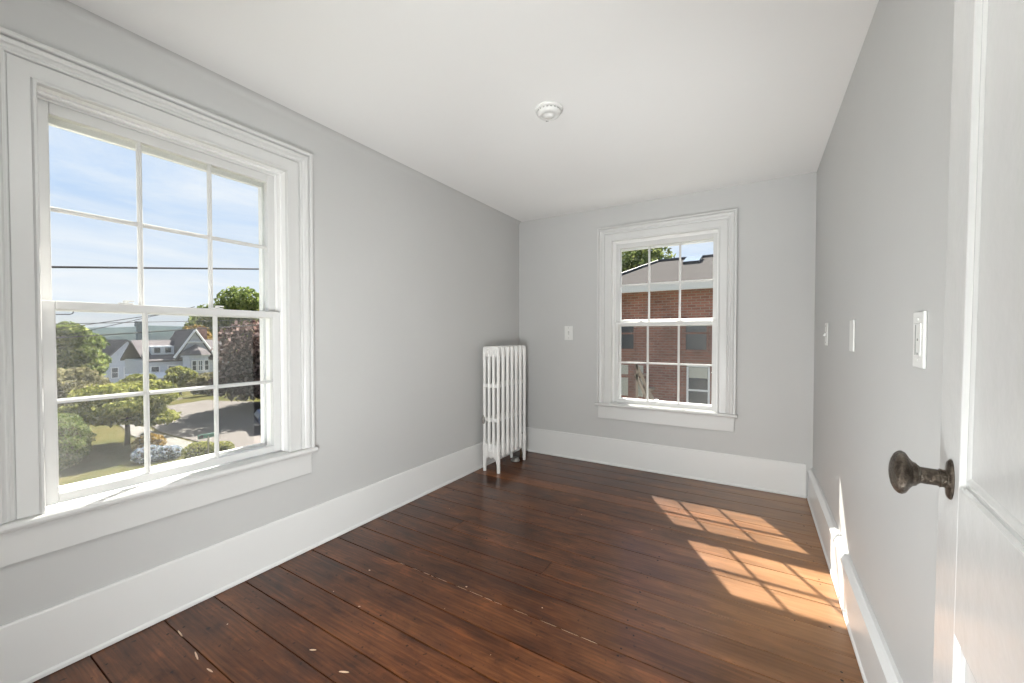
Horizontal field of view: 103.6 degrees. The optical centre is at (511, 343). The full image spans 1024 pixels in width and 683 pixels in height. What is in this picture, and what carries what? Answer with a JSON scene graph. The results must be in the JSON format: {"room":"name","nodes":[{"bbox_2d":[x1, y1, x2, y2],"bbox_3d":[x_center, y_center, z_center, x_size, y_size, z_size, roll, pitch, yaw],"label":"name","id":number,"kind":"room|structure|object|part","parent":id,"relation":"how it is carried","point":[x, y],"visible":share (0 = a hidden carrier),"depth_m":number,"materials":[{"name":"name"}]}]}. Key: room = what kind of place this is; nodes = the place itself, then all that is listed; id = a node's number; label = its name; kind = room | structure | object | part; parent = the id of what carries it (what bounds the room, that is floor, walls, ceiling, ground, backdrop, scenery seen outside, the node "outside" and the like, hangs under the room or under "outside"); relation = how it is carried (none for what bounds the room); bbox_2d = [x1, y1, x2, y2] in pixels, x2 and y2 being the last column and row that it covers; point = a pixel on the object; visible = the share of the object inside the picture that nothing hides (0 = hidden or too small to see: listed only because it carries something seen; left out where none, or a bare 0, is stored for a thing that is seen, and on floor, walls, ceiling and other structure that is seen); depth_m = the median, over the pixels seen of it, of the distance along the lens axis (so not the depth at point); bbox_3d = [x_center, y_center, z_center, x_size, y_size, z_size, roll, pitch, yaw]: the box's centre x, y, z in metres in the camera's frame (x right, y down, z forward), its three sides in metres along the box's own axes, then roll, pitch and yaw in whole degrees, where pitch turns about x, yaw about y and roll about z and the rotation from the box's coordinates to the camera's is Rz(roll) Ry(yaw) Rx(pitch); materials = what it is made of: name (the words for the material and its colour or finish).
{"room":"empty bedroom","nodes":[
{"label":"empty bedroom","id":0,"kind":"room"},
{"bbox_2d":[0,0,518,655],"bbox_3d":[-0.947,1.548,2.840,0.240,6.000,4.020,1,1,31],"label":"wall","id":1,"kind":"structure","parent":0,"point":[413,278],"depth_m":2.53,"materials":[{"name":"grey paint"}]},
{"bbox_2d":[0,26,318,567],"bbox_3d":[-1.538,-0.156,1.848,0.350,1.775,1.163,1,1,31],"label":"window","id":2,"kind":"structure","parent":1,"relation":"in","point":[42,86],"depth_m":1.61,"materials":[{"name":"white paint"}]},
{"bbox_3d":[-1.521,-0.519,1.831,0.034,0.775,0.859,1,1,31],"label":"sash","id":3,"kind":"part","parent":2,"relation":"part of","materials":[{"name":"white paint"}]},
{"bbox_3d":[-1.591,-0.145,1.881,0.024,1.529,0.865,1,1,31],"label":"storm frame","id":4,"kind":"part","parent":2,"relation":"part of","materials":[{"name":"white metal"}]},
{"bbox_3d":[-1.579,0.630,1.888,0.253,0.080,0.865,1,1,31],"label":"sill","id":5,"kind":"part","parent":2,"relation":"part of","materials":[{"name":"white paint"}]},
{"bbox_3d":[-1.486,0.209,1.823,0.034,0.749,0.859,1,1,31],"label":"sash","id":6,"kind":"part","parent":2,"relation":"part of","materials":[{"name":"white paint"}]},
{"bbox_3d":[-1.649,-0.178,1.915,0.030,1.685,1.085,1,1,31],"label":"casing","id":7,"kind":"part","parent":2,"relation":"part of","materials":[{"name":"white paint"}]},
{"bbox_2d":[0,431,519,682],"bbox_3d":[-0.859,1.032,2.727,0.019,0.230,3.621,1,1,31],"label":"baseboard","id":8,"kind":"structure","parent":1,"relation":"attached to","point":[33,647],"depth_m":1.78,"materials":[{"name":"white paint"}]},
{"bbox_2d":[36,0,520,224],"bbox_3d":[-0.852,-1.232,2.682,0.034,0.034,3.625,1,1,31],"label":"trim","id":9,"kind":"structure","parent":1,"relation":"attached to","point":[66,7],"depth_m":1.90,"materials":[{"name":"grey paint"}]},
{"bbox_2d":[33,450,863,682],"bbox_3d":[-0.133,1.243,0.911,3.150,0.121,5.980,1,1,31],"label":"floor","id":10,"kind":"structure","parent":0,"point":[544,568],"depth_m":1.83,"materials":[{"name":"brown wood"}]},
{"bbox_2d":[482,345,525,473],"bbox_3d":[-0.048,0.573,3.783,0.176,1.115,0.598,1,1,31],"label":"radiator","id":11,"kind":"object","parent":10,"relation":"on","point":[492,448],"visible":1,"depth_m":3.60,"materials":[{"name":"white metal"}]},
{"bbox_2d":[511,456,519,461],"bbox_3d":[0.034,1.111,3.898,0.090,0.036,0.090,1,1,31],"label":"cap","id":12,"kind":"object","parent":10,"relation":"on","point":[514,459],"visible":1,"depth_m":3.87,"materials":[{"name":"silver metal"}]},
{"bbox_2d":[67,0,878,221],"bbox_3d":[-0.370,-1.280,1.091,2.990,0.120,6.320,1,1,31],"label":"ceiling","id":13,"kind":"structure","parent":0,"point":[659,99],"depth_m":1.87,"materials":[{"name":"paint"}]},
{"bbox_2d":[535,101,562,121],"bbox_3d":[0.195,-1.216,2.124,0.148,0.045,0.148,1,1,31],"label":"smoke detector","id":14,"kind":"object","parent":13,"relation":"attached to","point":[547,111],"visible":1,"depth_m":2.09,"materials":[{"name":"white plastic"}]},
{"bbox_2d":[519,172,816,497],"bbox_3d":[1.312,1.533,3.678,2.750,6.000,0.240,1,1,31],"label":"wall","id":15,"kind":"structure","parent":0,"point":[776,245],"depth_m":3.23,"materials":[{"name":"grey paint"}]},
{"bbox_2d":[565,326,572,339],"bbox_3d":[0.554,-0.108,3.956,0.088,0.138,0.020,1,1,31],"label":"light switch","id":16,"kind":"object","parent":15,"relation":"attached to","point":[568,329],"visible":1,"depth_m":3.96,"materials":[{"name":"white plastic"}]},
{"bbox_2d":[522,426,805,497],"bbox_3d":[1.136,1.006,3.623,2.444,0.249,0.020,1,1,31],"label":"baseboard","id":17,"kind":"structure","parent":15,"relation":"attached to","point":[767,475],"depth_m":3.45,"materials":[{"name":"white paint"}]},
{"bbox_2d":[595,208,737,431],"bbox_3d":[1.368,-0.189,3.619,1.173,1.775,0.350,1,1,31],"label":"window","id":18,"kind":"structure","parent":15,"relation":"in","point":[720,228],"depth_m":3.50,"materials":[{"name":"white paint"}]},
{"bbox_3d":[1.401,-0.178,3.673,0.875,1.529,0.024,1,1,31],"label":"storm frame","id":19,"kind":"part","parent":18,"relation":"part of","materials":[{"name":"white metal"}]},
{"bbox_3d":[1.337,0.177,3.574,0.869,0.749,0.034,1,1,31],"label":"sash","id":20,"kind":"part","parent":18,"relation":"part of","materials":[{"name":"white paint"}]},
{"bbox_3d":[1.358,-0.551,3.596,0.869,0.775,0.034,1,1,31],"label":"sash","id":21,"kind":"part","parent":18,"relation":"part of","materials":[{"name":"white paint"}]},
{"bbox_2d":[813,0,954,682],"bbox_3d":[1.340,-0.073,1.279,0.240,2.700,3.780,1,1,31],"label":"wall","id":22,"kind":"structure","parent":0,"point":[883,170],"depth_m":1.29,"materials":[{"name":"grey paint"}]},
{"bbox_2d":[823,323,827,345],"bbox_3d":[1.883,-0.059,2.424,0.020,0.136,0.080,1,1,31],"label":"light switch","id":23,"kind":"object","parent":22,"relation":"attached to","point":[826,324],"visible":1,"depth_m":2.40,"materials":[{"name":"white plastic"}]},
{"bbox_3d":[1.889,-0.059,2.420,0.007,0.136,0.080,1,1,31],"label":"plate","id":24,"kind":"part","parent":23,"relation":"part of","materials":[{"name":"white plastic"}]},
{"bbox_2d":[849,320,854,351],"bbox_3d":[1.491,-0.036,1.767,0.007,0.138,0.080,1,1,31],"label":"blank plate","id":25,"kind":"object","parent":22,"relation":"attached to","point":[852,322],"visible":1,"depth_m":1.75,"materials":[{"name":"white plastic"}]},
{"bbox_2d":[807,468,902,682],"bbox_3d":[1.264,1.058,1.437,0.033,0.225,3.621,1,1,31],"label":"baseboard","id":26,"kind":"structure","parent":22,"relation":"attached to","point":[876,663],"depth_m":1.61,"materials":[{"name":"white paint"}]},
{"bbox_2d":[913,311,926,368],"bbox_3d":[1.043,-0.011,1.033,0.010,0.144,0.080,1,1,31],"label":"dimmer switch","id":27,"kind":"object","parent":22,"relation":"attached to","point":[919,318],"visible":1,"depth_m":1.02,"materials":[{"name":"white plastic"}]},
{"bbox_3d":[-0.776,-0.108,0.444,2.510,2.600,0.155,1,1,31],"label":"wall","id":28,"kind":"structure","parent":0,"visible":0},
{"bbox_2d":[888,0,1023,682],"bbox_3d":[0.436,0.176,0.335,0.105,2.020,0.840,1,2,37],"label":"door","id":29,"kind":"structure","parent":28,"relation":"in","point":[979,624],"depth_m":0.52,"materials":[{"name":"white paint"}]},
{"bbox_3d":[0.616,0.202,0.635,0.033,0.067,0.067,1,2,37],"label":"knob","id":30,"kind":"part","parent":29,"relation":"part of","materials":[{"name":"brown metal"}]},
{"bbox_3d":[0.555,0.700,0.476,0.008,0.569,0.266,1,2,37],"label":"panel molding","id":31,"kind":"part","parent":29,"relation":"part of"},
{"bbox_3d":[0.565,0.700,0.469,0.016,0.567,0.264,1,2,37],"label":"panel","id":32,"kind":"part","parent":29,"relation":"part of","materials":[{"name":"white paint"}]},
{"bbox_3d":[0.464,0.176,0.314,0.036,2.020,0.840,1,2,37],"label":"frame","id":33,"kind":"part","parent":29,"relation":"part of","materials":[{"name":"white paint"}]},
{"bbox_3d":[0.562,-0.245,0.454,0.007,0.904,0.266,1,2,37],"label":"panel molding","id":34,"kind":"part","parent":29,"relation":"part of","materials":[{"name":"white paint"}]},
{"bbox_3d":[0.571,-0.245,0.446,0.016,0.902,0.264,1,2,37],"label":"panel","id":35,"kind":"part","parent":29,"relation":"part of","materials":[{"name":"white paint"}]},
{"label":"outside","id":36,"kind":"structure","parent":0,"visible":0},
{"bbox_2d":[89,326,229,351],"bbox_3d":[-226.909,-2.771,348.630,90.000,23.164,480.000,1,1,31],"label":"hills","id":37,"kind":"structure","parent":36,"point":[166,335],"depth_m":272.03,"materials":[{"name":"green"}]},
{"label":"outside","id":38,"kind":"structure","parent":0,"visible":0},
{"bbox_2d":[59,361,259,485],"bbox_3d":[-86.265,6.849,204.753,480.000,12.000,580.000,1,1,31],"label":"lawn","id":39,"kind":"structure","parent":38,"point":[108,456],"depth_m":15.47,"materials":[{"name":"green plant"}]},
{"bbox_2d":[58,321,94,333],"bbox_3d":[-36.564,1.522,32.094,5.240,6.998,4.314,0,1,2],"label":"tree","id":40,"kind":"object","parent":39,"relation":"on","point":[60,323],"visible":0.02,"depth_m":33.07,"materials":[{"name":"green plant"}]},
{"bbox_2d":[58,413,96,470],"bbox_3d":[-16.078,3.378,13.087,2.871,2.066,3.650,1,1,31],"label":"bush","id":41,"kind":"object","parent":39,"relation":"on","point":[71,437],"visible":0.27,"depth_m":13.72,"materials":[{"name":"green plant"}]},
{"bbox_2d":[56,323,111,375],"bbox_3d":[-26.119,1.546,22.704,5.039,5.500,5.316,1,1,31],"label":"tree","id":42,"kind":"object","parent":39,"relation":"on","point":[74,351],"visible":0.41,"depth_m":22.35,"materials":[{"name":"green plant"}]},
{"bbox_2d":[57,366,110,407],"bbox_3d":[-20.802,2.686,18.398,3.293,3.370,3.969,1,1,31],"label":"tree","id":43,"kind":"object","parent":39,"relation":"on","point":[73,378],"visible":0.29,"depth_m":18.51,"materials":[{"name":"green plant"}]},
{"bbox_2d":[101,339,129,383],"bbox_3d":[-59.418,2.893,58.250,12.600,7.080,17.100,1,1,31],"label":"gabled house","id":44,"kind":"structure","parent":39,"relation":"on","point":[115,350],"depth_m":55.51,"materials":[{"name":"grey"}]},
{"bbox_3d":[-54.300,3.941,55.099,0.040,1.300,0.600,1,1,31],"label":"pane","id":45,"kind":"part","parent":44,"relation":"part of","materials":[{"name":"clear glass"}]},
{"bbox_2d":[57,379,182,446],"bbox_3d":[-16.284,2.957,16.793,4.814,2.884,3.866,1,1,31],"label":"tree","id":46,"kind":"object","parent":39,"relation":"on","point":[126,411],"visible":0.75,"depth_m":15.98,"materials":[{"name":"green plant"}]},
{"bbox_2d":[118,373,156,382],"bbox_3d":[-33.244,3.783,35.833,3.045,2.349,2.865,1,1,31],"label":"tree","id":47,"kind":"object","parent":39,"relation":"on","point":[133,377],"visible":0.25,"depth_m":35.19,"materials":[{"name":"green plant"}]},
{"bbox_2d":[134,321,141,339],"bbox_3d":[-211.659,-2.703,229.328,3.600,20.400,3.800,1,1,31],"label":"tower","id":48,"kind":"structure","parent":39,"relation":"on","point":[138,325],"depth_m":228.01,"materials":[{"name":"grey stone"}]},
{"bbox_2d":[131,433,166,451],"bbox_3d":[-14.353,3.971,15.926,1.280,0.866,1.110,1,1,31],"label":"bush","id":49,"kind":"object","parent":39,"relation":"on","point":[154,438],"visible":0.56,"depth_m":15.74,"materials":[{"name":"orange plant"}]},
{"bbox_2d":[130,445,182,463],"bbox_3d":[-13.283,4.112,15.053,1.563,0.667,1.176,0,1,-15],"label":"bush","id":50,"kind":"object","parent":39,"relation":"on","point":[161,452],"visible":0.89,"depth_m":14.96,"materials":[{"name":"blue plant"}]},
{"bbox_2d":[120,327,228,382],"bbox_3d":[-42.943,1.858,51.402,9.950,8.200,10.950,1,1,31],"label":"house","id":51,"kind":"structure","parent":39,"relation":"on","point":[189,348],"depth_m":49.78,"materials":[{"name":"grey wood"}]},
{"bbox_3d":[-42.338,3.324,47.813,0.040,1.200,0.700,1,1,31],"label":"pane","id":52,"kind":"part","parent":51,"relation":"part of","materials":[{"name":"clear glass"}]},
{"bbox_3d":[-39.740,-0.053,50.619,0.260,3.571,4.590,1,1,31],"label":"gable trim","id":53,"kind":"part","parent":51,"relation":"part of","materials":[{"name":"white wood"}]},
{"bbox_2d":[163,365,198,394],"bbox_3d":[-30.391,3.355,36.844,2.650,2.805,2.794,1,1,31],"label":"tree","id":54,"kind":"object","parent":39,"relation":"on","point":[179,375],"visible":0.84,"depth_m":36.40,"materials":[{"name":"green plant"}]},
{"bbox_2d":[184,324,212,339],"bbox_3d":[-49.120,1.738,62.441,6.801,9.648,6.942,1,1,31],"label":"tree","id":55,"kind":"object","parent":39,"relation":"on","point":[209,337],"visible":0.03,"depth_m":61.97,"materials":[{"name":"green plant"}]},
{"bbox_2d":[185,371,219,395],"bbox_3d":[-24.383,3.213,32.232,2.436,2.016,2.634,1,1,31],"label":"tree","id":56,"kind":"object","parent":39,"relation":"on","point":[202,380],"visible":0.44,"depth_m":31.53,"materials":[{"name":"green plant"}]},
{"bbox_2d":[198,433,213,453],"bbox_3d":[-11.055,3.843,14.613,0.050,1.180,0.560,1,1,31],"label":"street sign","id":57,"kind":"object","parent":39,"relation":"on","point":[208,435],"visible":0.59,"depth_m":14.62,"materials":[{"name":"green metal"}]},
{"bbox_3d":[-11.055,3.328,14.603,0.030,0.150,0.560,1,1,31],"label":"sign panel","id":58,"kind":"part","parent":57,"relation":"part of","materials":[{"name":"teal metal"}]},
{"bbox_2d":[181,441,234,458],"bbox_3d":[-11.626,4.036,15.442,1.695,0.724,1.114,-1,1,-43],"label":"bush","id":59,"kind":"object","parent":39,"relation":"on","point":[194,449],"visible":0.67,"depth_m":15.10,"materials":[{"name":"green plant"}]},
{"bbox_2d":[182,285,259,350],"bbox_3d":[-52.695,-1.813,75.797,17.301,17.856,15.520,1,1,31],"label":"tree","id":60,"kind":"object","parent":39,"relation":"on","point":[236,301],"visible":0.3,"depth_m":71.15,"materials":[{"name":"green plant"}]},
{"bbox_2d":[205,319,259,401],"bbox_3d":[-14.725,1.061,27.156,9.224,6.310,8.708,0,1,-18],"label":"tree","id":61,"kind":"object","parent":39,"relation":"on","point":[244,369],"visible":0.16,"depth_m":24.06,"materials":[{"name":"brown plant"}]},
{"bbox_2d":[634,361,654,399],"bbox_3d":[4.366,2.448,11.068,1.910,3.900,0.470,1,1,31],"label":"staircase","id":62,"kind":"structure","parent":39,"relation":"on","point":[638,370],"depth_m":11.24,"materials":[{"name":"beige wood"}]},
{"bbox_3d":[4.184,2.625,10.935,1.740,3.550,0.050,1,1,31],"label":"handrail","id":63,"kind":"part","parent":62,"relation":"part of","materials":[{"name":"beige wood"}]},
{"bbox_2d":[622,247,675,271],"bbox_3d":[6.550,-1.504,25.720,6.688,11.474,7.547,0,1,1],"label":"tree","id":64,"kind":"object","parent":39,"relation":"on","point":[630,260],"visible":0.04,"depth_m":23.68,"materials":[{"name":"green plant"}]},
{"bbox_2d":[621,254,712,404],"bbox_3d":[10.564,0.549,12.853,14.128,7.631,9.880,1,1,31],"label":"brick building","id":65,"kind":"structure","parent":39,"relation":"on","point":[696,297],"depth_m":11.44,"materials":[{"name":"brick"}]},
{"bbox_2d":[621,365,627,395],"bbox_3d":[3.358,1.075,12.012,0.200,0.910,0.020,1,1,31],"label":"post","id":66,"kind":"object","parent":65,"relation":"attached to","point":[624,368],"depth_m":12.01,"materials":[{"name":"grey wood"}]},
{"bbox_3d":[3.368,-0.290,11.984,0.500,0.860,0.015,1,1,31],"label":"pane","id":67,"kind":"part","parent":65,"relation":"part of","materials":[{"name":"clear glass"}]},
{"bbox_2d":[638,365,642,396],"bbox_3d":[3.734,1.079,11.784,0.200,0.910,0.020,1,1,31],"label":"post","id":68,"kind":"object","parent":65,"relation":"attached to","point":[640,394],"depth_m":11.76,"materials":[{"name":"grey wood"}]},
{"bbox_3d":[5.017,-0.271,10.982,0.520,0.860,0.015,1,1,31],"label":"pane","id":69,"kind":"part","parent":65,"relation":"part of","materials":[{"name":"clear glass"}]},
{"bbox_3d":[5.068,1.289,10.979,0.480,1.320,0.015,1,1,31],"label":"pane","id":70,"kind":"part","parent":65,"relation":"part of","materials":[{"name":"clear glass"}]},
{"bbox_2d":[689,367,707,378],"bbox_3d":[5.063,0.784,10.961,0.460,0.290,0.004,1,1,31],"label":"blind","id":71,"kind":"object","parent":65,"relation":"hanging from","point":[694,372],"depth_m":10.95,"materials":[{"name":"grey"}]},
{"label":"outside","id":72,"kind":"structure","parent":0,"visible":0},
{"bbox_2d":[52,266,258,269],"bbox_3d":[-10.187,-2.272,12.074,0.051,2.774,20.520,1,1,31],"label":"power line","id":73,"kind":"object","parent":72,"point":[52,266],"visible":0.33,"depth_m":11.61,"materials":[{"name":"grey"}]},
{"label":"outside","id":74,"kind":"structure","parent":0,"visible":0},
{"bbox_2d":[56,324,259,338],"bbox_3d":[-10.662,-0.309,11.330,0.029,1.173,12.355,1,1,31],"label":"power line","id":75,"kind":"object","parent":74,"point":[259,324],"visible":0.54,"depth_m":11.64,"materials":[{"name":"grey"}]},
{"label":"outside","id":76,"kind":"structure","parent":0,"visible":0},
{"bbox_2d":[56,307,207,329],"bbox_3d":[-12.494,-0.726,12.641,0.020,1.247,5.322,1,1,31],"label":"power line","id":77,"kind":"object","parent":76,"point":[204,307],"visible":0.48,"depth_m":12.42,"materials":[{"name":"grey"}]},
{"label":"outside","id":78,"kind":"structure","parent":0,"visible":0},
{"bbox_2d":[61,307,192,336],"bbox_3d":[-14.030,-0.739,14.447,0.022,1.496,4.484,1,1,31],"label":"power line","id":79,"kind":"object","parent":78,"point":[190,307],"visible":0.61,"depth_m":14.11,"materials":[{"name":"grey"}]},
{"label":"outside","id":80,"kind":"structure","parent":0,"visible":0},
{"bbox_2d":[65,320,235,323],"bbox_3d":[-15.382,-0.891,16.551,0.024,0.695,11.572,1,1,31],"label":"power line","id":81,"kind":"object","parent":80,"point":[211,320],"visible":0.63,"depth_m":16.59,"materials":[{"name":"grey"}]},
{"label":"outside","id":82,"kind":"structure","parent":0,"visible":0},
{"bbox_2d":[152,398,260,448],"bbox_3d":[-17.357,5.069,29.571,57.976,2.080,26.436,0,1,7],"label":"road","id":83,"kind":"structure","parent":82,"point":[238,425],"depth_m":21.45,"materials":[{"name":"grey asphalt"}]},
{"bbox_2d":[254,409,260,424],"bbox_3d":[-10.901,3.482,21.211,4.393,1.400,1.800,-1,1,-39],"label":"parked car","id":84,"kind":"object","parent":83,"relation":"on","point":[257,415],"visible":0.14,"depth_m":19.69,"materials":[{"name":"blue paint"}]},
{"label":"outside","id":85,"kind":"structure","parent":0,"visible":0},
{"bbox_2d":[120,424,192,450],"bbox_3d":[-15.944,4.210,18.610,15.500,0.001,1.700,1,1,31],"label":"sidewalk","id":86,"kind":"structure","parent":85,"point":[139,430],"depth_m":18.36,"materials":[{"name":"concrete"}]}
]}

